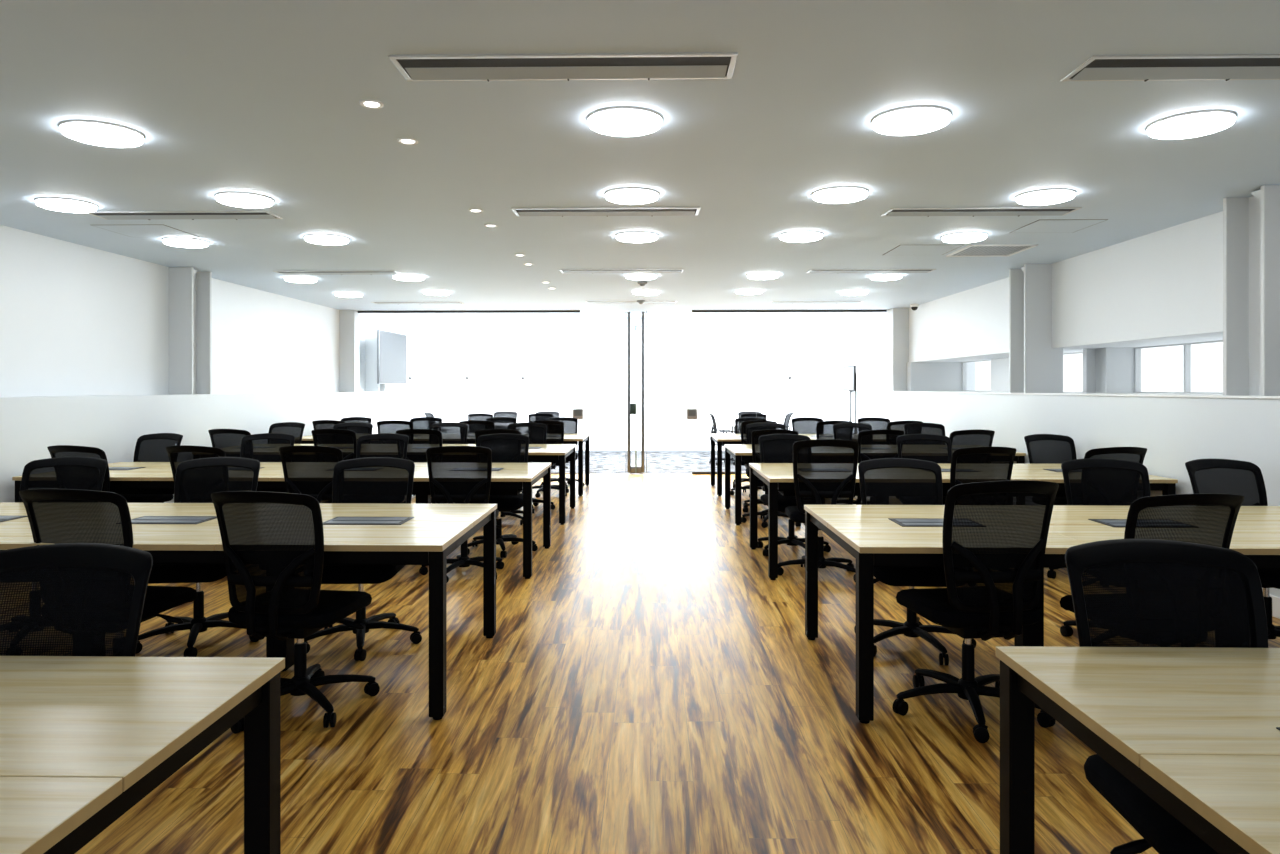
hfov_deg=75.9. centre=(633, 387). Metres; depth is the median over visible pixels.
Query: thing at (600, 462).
floor
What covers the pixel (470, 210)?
recessed light
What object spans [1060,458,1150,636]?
swivel chair
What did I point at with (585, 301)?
ceiling vent
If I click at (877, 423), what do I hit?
swivel chair
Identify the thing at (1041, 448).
swivel chair
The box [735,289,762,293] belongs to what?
ceiling light
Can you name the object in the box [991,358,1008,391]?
wall
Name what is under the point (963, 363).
window
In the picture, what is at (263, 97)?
ceiling
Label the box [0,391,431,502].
wall
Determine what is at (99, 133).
ceiling light
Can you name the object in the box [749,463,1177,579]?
desk
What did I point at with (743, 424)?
swivel chair
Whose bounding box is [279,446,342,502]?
swivel chair
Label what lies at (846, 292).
ceiling light
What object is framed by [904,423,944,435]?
swivel chair
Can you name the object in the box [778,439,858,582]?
swivel chair
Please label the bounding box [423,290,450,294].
ceiling light
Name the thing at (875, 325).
column
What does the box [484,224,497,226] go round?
recessed light
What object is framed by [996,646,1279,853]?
desk
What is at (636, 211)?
ceiling vent
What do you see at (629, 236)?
ceiling light
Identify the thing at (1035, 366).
column
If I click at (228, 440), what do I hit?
swivel chair
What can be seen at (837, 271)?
ceiling vent
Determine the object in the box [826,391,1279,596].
wall
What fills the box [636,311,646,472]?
door
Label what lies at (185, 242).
ceiling light
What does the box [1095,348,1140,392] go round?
wall pier
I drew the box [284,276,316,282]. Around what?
ceiling light
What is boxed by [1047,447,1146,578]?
swivel chair
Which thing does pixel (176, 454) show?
swivel chair
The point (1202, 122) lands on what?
ceiling light
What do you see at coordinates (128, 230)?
ceiling hatch
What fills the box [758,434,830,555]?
swivel chair
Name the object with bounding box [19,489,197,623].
swivel chair
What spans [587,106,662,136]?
ceiling light
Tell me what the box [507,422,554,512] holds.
swivel chair
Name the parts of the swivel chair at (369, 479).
seat, frame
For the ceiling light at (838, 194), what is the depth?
5.27 m
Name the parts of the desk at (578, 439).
rail, leg, leg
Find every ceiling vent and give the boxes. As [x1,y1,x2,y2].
[87,211,281,219]
[273,270,400,274]
[371,302,463,303]
[388,53,737,81]
[511,207,699,216]
[559,269,683,273]
[585,301,676,302]
[770,301,862,303]
[807,269,935,273]
[881,207,1081,216]
[946,244,1037,256]
[1061,54,1279,81]
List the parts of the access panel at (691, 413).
plate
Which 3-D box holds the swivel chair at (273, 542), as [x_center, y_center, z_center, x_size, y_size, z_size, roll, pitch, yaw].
[-1.505,0.913,3.621,0.619,1.000,0.687,0,0,8]
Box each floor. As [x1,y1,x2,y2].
[75,474,1279,853]
[551,452,745,473]
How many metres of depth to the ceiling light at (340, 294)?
10.96 m
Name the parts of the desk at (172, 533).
rail, leg, leg, rail, leg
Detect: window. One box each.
[358,310,579,473]
[421,330,837,450]
[692,310,886,474]
[962,360,990,390]
[1063,349,1094,392]
[1134,340,1222,393]
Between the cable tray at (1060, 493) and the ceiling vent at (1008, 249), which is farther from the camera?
the ceiling vent at (1008, 249)
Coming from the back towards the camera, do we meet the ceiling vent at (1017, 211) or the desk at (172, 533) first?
the ceiling vent at (1017, 211)
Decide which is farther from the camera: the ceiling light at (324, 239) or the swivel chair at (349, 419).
the swivel chair at (349, 419)
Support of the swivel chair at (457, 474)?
on the floor at (650, 687)
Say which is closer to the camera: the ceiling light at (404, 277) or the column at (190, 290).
the column at (190, 290)
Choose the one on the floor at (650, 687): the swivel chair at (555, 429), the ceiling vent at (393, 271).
the swivel chair at (555, 429)
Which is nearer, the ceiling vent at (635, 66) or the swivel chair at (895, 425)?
the ceiling vent at (635, 66)
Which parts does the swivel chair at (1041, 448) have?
frame, seat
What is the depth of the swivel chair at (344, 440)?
8.38 m
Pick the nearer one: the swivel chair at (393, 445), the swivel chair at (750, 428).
the swivel chair at (393, 445)
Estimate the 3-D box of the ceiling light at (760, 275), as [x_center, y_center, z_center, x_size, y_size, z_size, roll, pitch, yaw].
[1.456,-1.255,9.225,0.360,0.044,0.360,0,0,1]
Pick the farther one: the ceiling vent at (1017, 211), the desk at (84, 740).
the ceiling vent at (1017, 211)
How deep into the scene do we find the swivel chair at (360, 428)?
9.85 m
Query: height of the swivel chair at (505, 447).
1.000 m
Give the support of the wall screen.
attached to the wall at (76, 319)
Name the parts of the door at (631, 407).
handle, handle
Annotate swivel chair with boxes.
[0,543,152,656]
[19,457,107,501]
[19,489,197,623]
[47,445,109,491]
[120,433,182,502]
[136,457,259,656]
[166,445,225,484]
[208,429,250,456]
[211,491,379,733]
[240,433,294,461]
[269,422,304,443]
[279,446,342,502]
[304,457,421,660]
[311,429,356,459]
[312,420,345,429]
[333,422,372,440]
[341,417,371,422]
[356,433,408,458]
[377,420,415,495]
[396,429,442,462]
[410,417,441,428]
[419,446,503,581]
[424,412,433,416]
[430,422,467,502]
[459,420,494,443]
[468,413,492,420]
[468,433,537,557]
[475,429,522,524]
[485,417,516,428]
[494,411,516,418]
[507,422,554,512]
[521,420,568,497]
[528,413,553,421]
[536,411,558,416]
[540,417,584,486]
[707,412,733,464]
[731,420,776,497]
[733,413,766,464]
[733,417,766,487]
[738,411,761,417]
[741,429,800,527]
[743,422,785,511]
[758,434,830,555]
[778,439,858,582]
[784,412,793,429]
[791,417,822,433]
[816,420,854,496]
[833,423,871,504]
[854,458,975,665]
[857,417,889,429]
[857,429,903,462]
[887,421,922,434]
[892,480,1058,742]
[897,434,951,504]
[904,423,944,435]
[949,429,994,452]
[950,447,1015,487]
[1024,434,1076,504]
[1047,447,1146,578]
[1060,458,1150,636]
[1060,493,1243,612]
[1065,539,1267,853]
[1185,458,1279,638]
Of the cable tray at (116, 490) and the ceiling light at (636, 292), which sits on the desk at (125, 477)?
the cable tray at (116, 490)
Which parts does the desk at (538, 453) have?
rail, leg, leg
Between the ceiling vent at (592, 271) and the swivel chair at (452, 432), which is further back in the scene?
the swivel chair at (452, 432)
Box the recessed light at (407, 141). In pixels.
[397,138,417,144]
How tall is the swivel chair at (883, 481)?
1.000 m
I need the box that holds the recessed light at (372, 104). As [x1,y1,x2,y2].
[360,100,383,108]
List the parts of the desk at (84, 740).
rail, leg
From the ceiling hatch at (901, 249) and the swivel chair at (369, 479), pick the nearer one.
the swivel chair at (369, 479)
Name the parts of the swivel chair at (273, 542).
frame, seat, lever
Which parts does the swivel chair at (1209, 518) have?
seat, frame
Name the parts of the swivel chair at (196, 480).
seat, frame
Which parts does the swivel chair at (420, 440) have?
frame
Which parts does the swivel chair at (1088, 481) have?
frame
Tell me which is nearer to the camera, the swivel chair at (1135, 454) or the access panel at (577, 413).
the swivel chair at (1135, 454)
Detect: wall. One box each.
[0,225,420,396]
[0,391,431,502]
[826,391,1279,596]
[838,211,1222,391]
[907,362,966,390]
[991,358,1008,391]
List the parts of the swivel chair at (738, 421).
frame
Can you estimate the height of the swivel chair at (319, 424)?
1.000 m
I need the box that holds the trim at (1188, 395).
[886,391,1279,398]
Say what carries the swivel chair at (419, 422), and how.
on the floor at (650, 687)
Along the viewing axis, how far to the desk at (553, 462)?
8.93 m
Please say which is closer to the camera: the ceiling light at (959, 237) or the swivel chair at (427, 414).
the ceiling light at (959, 237)
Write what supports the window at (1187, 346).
in the wall at (1165, 286)
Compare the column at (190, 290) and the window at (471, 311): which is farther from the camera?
the window at (471, 311)
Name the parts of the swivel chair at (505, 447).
frame, seat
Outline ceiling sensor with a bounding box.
[637,281,646,285]
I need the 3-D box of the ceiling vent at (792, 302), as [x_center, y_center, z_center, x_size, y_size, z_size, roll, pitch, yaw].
[2.704,-1.270,12.148,1.340,0.015,0.250,0,0,1]
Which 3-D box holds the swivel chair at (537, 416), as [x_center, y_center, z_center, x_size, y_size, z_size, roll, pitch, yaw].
[-1.662,0.933,14.960,0.683,0.960,0.650,0,0,16]
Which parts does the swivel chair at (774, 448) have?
seat, frame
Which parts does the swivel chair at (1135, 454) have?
frame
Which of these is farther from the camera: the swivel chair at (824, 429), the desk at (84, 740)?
the swivel chair at (824, 429)
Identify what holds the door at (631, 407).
attached to the window at (471, 311)
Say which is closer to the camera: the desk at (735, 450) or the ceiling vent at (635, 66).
the ceiling vent at (635, 66)
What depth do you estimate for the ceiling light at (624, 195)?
5.29 m
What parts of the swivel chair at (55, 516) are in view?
frame, lever, seat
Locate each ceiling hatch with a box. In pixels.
[92,225,198,236]
[883,245,962,254]
[1009,219,1107,232]
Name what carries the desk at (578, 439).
on the floor at (650, 687)
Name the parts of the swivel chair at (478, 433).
frame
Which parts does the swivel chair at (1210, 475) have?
frame, seat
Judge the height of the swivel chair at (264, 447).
1.000 m
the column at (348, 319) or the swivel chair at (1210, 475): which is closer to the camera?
the swivel chair at (1210, 475)
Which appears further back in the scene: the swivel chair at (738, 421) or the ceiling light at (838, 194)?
the swivel chair at (738, 421)
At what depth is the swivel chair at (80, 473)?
4.85 m
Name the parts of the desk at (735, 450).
leg, leg, rail, leg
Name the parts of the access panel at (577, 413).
plate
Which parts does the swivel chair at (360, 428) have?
frame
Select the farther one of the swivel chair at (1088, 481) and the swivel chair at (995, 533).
the swivel chair at (1088, 481)
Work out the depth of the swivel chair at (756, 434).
8.33 m
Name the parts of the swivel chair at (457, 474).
frame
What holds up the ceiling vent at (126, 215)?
in the ceiling
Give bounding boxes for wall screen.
[377,329,406,383]
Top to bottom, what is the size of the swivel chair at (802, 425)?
0.985 m
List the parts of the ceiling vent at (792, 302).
frame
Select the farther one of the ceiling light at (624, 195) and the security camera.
the security camera
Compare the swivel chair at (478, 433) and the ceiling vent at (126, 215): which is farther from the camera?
the swivel chair at (478, 433)
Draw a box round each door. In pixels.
[627,312,635,472]
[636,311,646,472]
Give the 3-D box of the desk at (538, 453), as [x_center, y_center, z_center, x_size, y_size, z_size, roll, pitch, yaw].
[-2.634,1.035,9.095,3.880,0.756,1.240,0,0,1]
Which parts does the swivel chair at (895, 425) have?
frame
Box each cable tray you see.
[110,488,522,494]
[153,562,428,564]
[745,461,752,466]
[778,490,1065,496]
[874,566,1279,568]
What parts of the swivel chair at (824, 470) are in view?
seat, frame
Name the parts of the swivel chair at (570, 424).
frame, seat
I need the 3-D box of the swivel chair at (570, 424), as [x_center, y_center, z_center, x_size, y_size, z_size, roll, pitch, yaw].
[-1.018,0.920,11.785,0.619,0.985,0.687,0,0,-2]
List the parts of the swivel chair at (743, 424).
frame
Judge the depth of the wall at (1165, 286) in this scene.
7.48 m
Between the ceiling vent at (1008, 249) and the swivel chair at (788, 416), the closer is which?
the ceiling vent at (1008, 249)
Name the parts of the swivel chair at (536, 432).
frame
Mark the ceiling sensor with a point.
(641, 283)
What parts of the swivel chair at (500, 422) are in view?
frame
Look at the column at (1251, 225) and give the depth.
5.46 m
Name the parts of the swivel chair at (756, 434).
seat, frame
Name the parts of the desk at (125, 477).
leg, rail, leg, leg, rail, leg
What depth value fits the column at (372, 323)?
14.62 m
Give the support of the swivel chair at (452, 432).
on the floor at (650, 687)
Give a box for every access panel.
[573,409,582,418]
[687,409,696,418]
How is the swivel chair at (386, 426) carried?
on the floor at (650, 687)
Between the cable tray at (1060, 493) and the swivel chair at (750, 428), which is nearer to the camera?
the cable tray at (1060, 493)
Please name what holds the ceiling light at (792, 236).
attached to the ceiling
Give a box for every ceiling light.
[35,197,97,212]
[59,120,144,147]
[162,237,208,247]
[215,191,273,207]
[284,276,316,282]
[304,234,348,244]
[335,292,362,296]
[393,274,424,280]
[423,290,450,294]
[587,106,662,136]
[605,187,658,203]
[616,231,657,242]
[625,273,656,279]
[632,290,659,294]
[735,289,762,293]
[747,272,778,279]
[779,231,822,241]
[812,186,868,202]
[840,290,867,294]
[870,273,902,280]
[872,105,951,135]
[941,232,986,242]
[1015,188,1075,204]
[1146,110,1236,138]
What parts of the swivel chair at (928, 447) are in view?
frame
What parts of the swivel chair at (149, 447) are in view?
seat, frame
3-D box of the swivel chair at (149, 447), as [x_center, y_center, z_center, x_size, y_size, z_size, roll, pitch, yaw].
[-4.336,0.913,7.201,0.619,1.000,0.687,0,0,13]
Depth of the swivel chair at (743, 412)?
15.96 m
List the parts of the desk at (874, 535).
leg, rail, leg, leg, rail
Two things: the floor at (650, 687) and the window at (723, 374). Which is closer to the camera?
the floor at (650, 687)
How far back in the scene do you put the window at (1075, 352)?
8.51 m
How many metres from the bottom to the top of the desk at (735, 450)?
0.756 m
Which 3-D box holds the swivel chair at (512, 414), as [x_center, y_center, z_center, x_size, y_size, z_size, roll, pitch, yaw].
[-2.505,0.933,15.799,0.683,0.960,0.650,0,0,16]
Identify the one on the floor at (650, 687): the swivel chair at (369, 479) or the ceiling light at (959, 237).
the swivel chair at (369, 479)
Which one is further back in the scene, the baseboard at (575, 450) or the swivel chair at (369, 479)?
the baseboard at (575, 450)
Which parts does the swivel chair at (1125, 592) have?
lever, seat, frame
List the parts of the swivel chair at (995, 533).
seat, frame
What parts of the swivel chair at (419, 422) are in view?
frame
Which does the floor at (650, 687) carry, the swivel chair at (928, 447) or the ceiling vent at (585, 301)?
the swivel chair at (928, 447)
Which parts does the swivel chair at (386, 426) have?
frame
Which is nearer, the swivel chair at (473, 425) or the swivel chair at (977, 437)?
the swivel chair at (977, 437)
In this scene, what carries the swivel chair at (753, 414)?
on the floor at (600, 462)
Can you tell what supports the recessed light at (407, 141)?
in the ceiling
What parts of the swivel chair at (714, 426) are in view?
frame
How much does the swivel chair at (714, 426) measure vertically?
0.960 m
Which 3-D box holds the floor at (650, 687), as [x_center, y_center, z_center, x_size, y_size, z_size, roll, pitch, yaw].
[0.053,1.473,5.145,10.700,0.120,16.690,0,0,1]
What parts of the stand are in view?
casing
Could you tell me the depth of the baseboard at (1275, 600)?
5.04 m
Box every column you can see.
[169,267,211,393]
[339,310,358,391]
[365,316,385,391]
[865,315,885,391]
[887,308,908,390]
[1009,264,1062,392]
[1223,185,1279,395]
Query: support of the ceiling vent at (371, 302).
in the ceiling
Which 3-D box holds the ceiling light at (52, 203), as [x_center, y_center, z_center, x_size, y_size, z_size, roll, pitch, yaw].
[-3.911,-1.255,5.657,0.360,0.044,0.360,0,0,1]
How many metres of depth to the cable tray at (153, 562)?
3.96 m
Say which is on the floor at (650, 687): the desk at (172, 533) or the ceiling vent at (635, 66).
the desk at (172, 533)
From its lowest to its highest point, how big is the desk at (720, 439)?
0.756 m
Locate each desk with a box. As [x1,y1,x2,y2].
[0,502,496,719]
[0,656,284,853]
[12,462,550,578]
[294,444,575,524]
[301,433,589,495]
[528,460,555,465]
[710,434,815,495]
[724,444,1025,524]
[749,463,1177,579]
[804,505,1279,723]
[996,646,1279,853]
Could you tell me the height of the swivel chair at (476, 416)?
0.960 m
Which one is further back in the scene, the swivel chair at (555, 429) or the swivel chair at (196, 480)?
the swivel chair at (555, 429)
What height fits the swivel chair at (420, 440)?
1.000 m
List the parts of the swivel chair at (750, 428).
seat, frame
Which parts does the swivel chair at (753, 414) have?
frame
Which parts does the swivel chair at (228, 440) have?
frame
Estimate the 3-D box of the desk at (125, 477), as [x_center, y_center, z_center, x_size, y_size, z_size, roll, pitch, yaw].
[-2.682,1.035,6.695,3.880,0.756,1.240,0,0,1]
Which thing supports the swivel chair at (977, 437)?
on the floor at (650, 687)
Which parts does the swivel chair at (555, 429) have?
frame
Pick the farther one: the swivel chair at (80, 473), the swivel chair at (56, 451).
the swivel chair at (56, 451)
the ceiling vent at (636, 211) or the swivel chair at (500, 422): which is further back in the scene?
the swivel chair at (500, 422)
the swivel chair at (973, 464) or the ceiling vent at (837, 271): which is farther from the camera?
the ceiling vent at (837, 271)
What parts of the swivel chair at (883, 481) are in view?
frame, seat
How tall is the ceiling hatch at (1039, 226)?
0.003 m
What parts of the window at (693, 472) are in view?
rail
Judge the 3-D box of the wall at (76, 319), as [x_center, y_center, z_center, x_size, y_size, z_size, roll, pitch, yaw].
[-5.090,-0.605,7.553,0.320,1.345,21.300,0,0,1]
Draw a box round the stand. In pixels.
[843,365,856,422]
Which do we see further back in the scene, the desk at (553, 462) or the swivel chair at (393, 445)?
the desk at (553, 462)
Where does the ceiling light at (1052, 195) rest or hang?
attached to the ceiling
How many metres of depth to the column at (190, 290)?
8.65 m
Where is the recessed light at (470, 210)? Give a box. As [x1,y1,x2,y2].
[469,209,482,212]
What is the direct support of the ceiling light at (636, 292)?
attached to the ceiling
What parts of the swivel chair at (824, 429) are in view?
frame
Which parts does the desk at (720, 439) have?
leg, leg, rail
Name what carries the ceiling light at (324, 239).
attached to the ceiling
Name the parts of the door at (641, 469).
handle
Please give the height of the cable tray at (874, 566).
0.162 m
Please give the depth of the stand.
14.81 m
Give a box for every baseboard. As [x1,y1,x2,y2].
[575,450,724,451]
[1270,594,1279,618]
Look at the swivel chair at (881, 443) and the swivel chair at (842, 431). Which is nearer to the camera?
the swivel chair at (881, 443)
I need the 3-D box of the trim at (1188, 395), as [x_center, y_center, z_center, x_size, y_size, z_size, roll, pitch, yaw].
[4.511,0.059,5.046,1.122,0.018,16.670,0,0,1]
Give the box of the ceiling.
[0,0,1279,329]
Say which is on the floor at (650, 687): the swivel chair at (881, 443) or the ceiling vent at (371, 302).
the swivel chair at (881, 443)
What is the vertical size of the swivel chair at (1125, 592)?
0.994 m
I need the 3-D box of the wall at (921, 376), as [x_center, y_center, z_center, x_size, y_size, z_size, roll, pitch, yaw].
[4.797,-0.179,13.047,0.870,0.459,0.320,0,0,1]
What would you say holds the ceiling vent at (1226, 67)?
in the ceiling
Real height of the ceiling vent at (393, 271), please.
0.015 m
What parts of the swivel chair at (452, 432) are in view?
frame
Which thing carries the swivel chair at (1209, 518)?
on the floor at (650, 687)
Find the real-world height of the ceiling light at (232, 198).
0.044 m
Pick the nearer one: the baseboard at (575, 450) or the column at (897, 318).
the column at (897, 318)
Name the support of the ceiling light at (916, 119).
attached to the ceiling
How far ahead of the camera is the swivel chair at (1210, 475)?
4.71 m
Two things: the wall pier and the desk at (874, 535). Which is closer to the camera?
the desk at (874, 535)
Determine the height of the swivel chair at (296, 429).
1.000 m
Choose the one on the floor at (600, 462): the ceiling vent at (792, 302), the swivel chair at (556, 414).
the swivel chair at (556, 414)
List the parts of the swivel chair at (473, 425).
frame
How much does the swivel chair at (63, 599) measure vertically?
0.994 m
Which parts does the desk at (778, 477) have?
leg, rail, leg, rail, leg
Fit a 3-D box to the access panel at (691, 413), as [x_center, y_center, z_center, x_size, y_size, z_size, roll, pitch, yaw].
[0.958,0.428,13.440,0.176,0.176,0.025,0,0,1]
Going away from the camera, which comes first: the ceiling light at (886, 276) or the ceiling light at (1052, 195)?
the ceiling light at (1052, 195)
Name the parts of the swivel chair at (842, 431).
frame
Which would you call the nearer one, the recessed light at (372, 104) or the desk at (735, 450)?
the recessed light at (372, 104)
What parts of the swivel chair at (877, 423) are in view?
frame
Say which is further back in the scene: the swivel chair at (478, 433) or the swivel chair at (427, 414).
the swivel chair at (427, 414)
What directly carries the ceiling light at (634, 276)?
attached to the ceiling
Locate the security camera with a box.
[910,304,918,310]

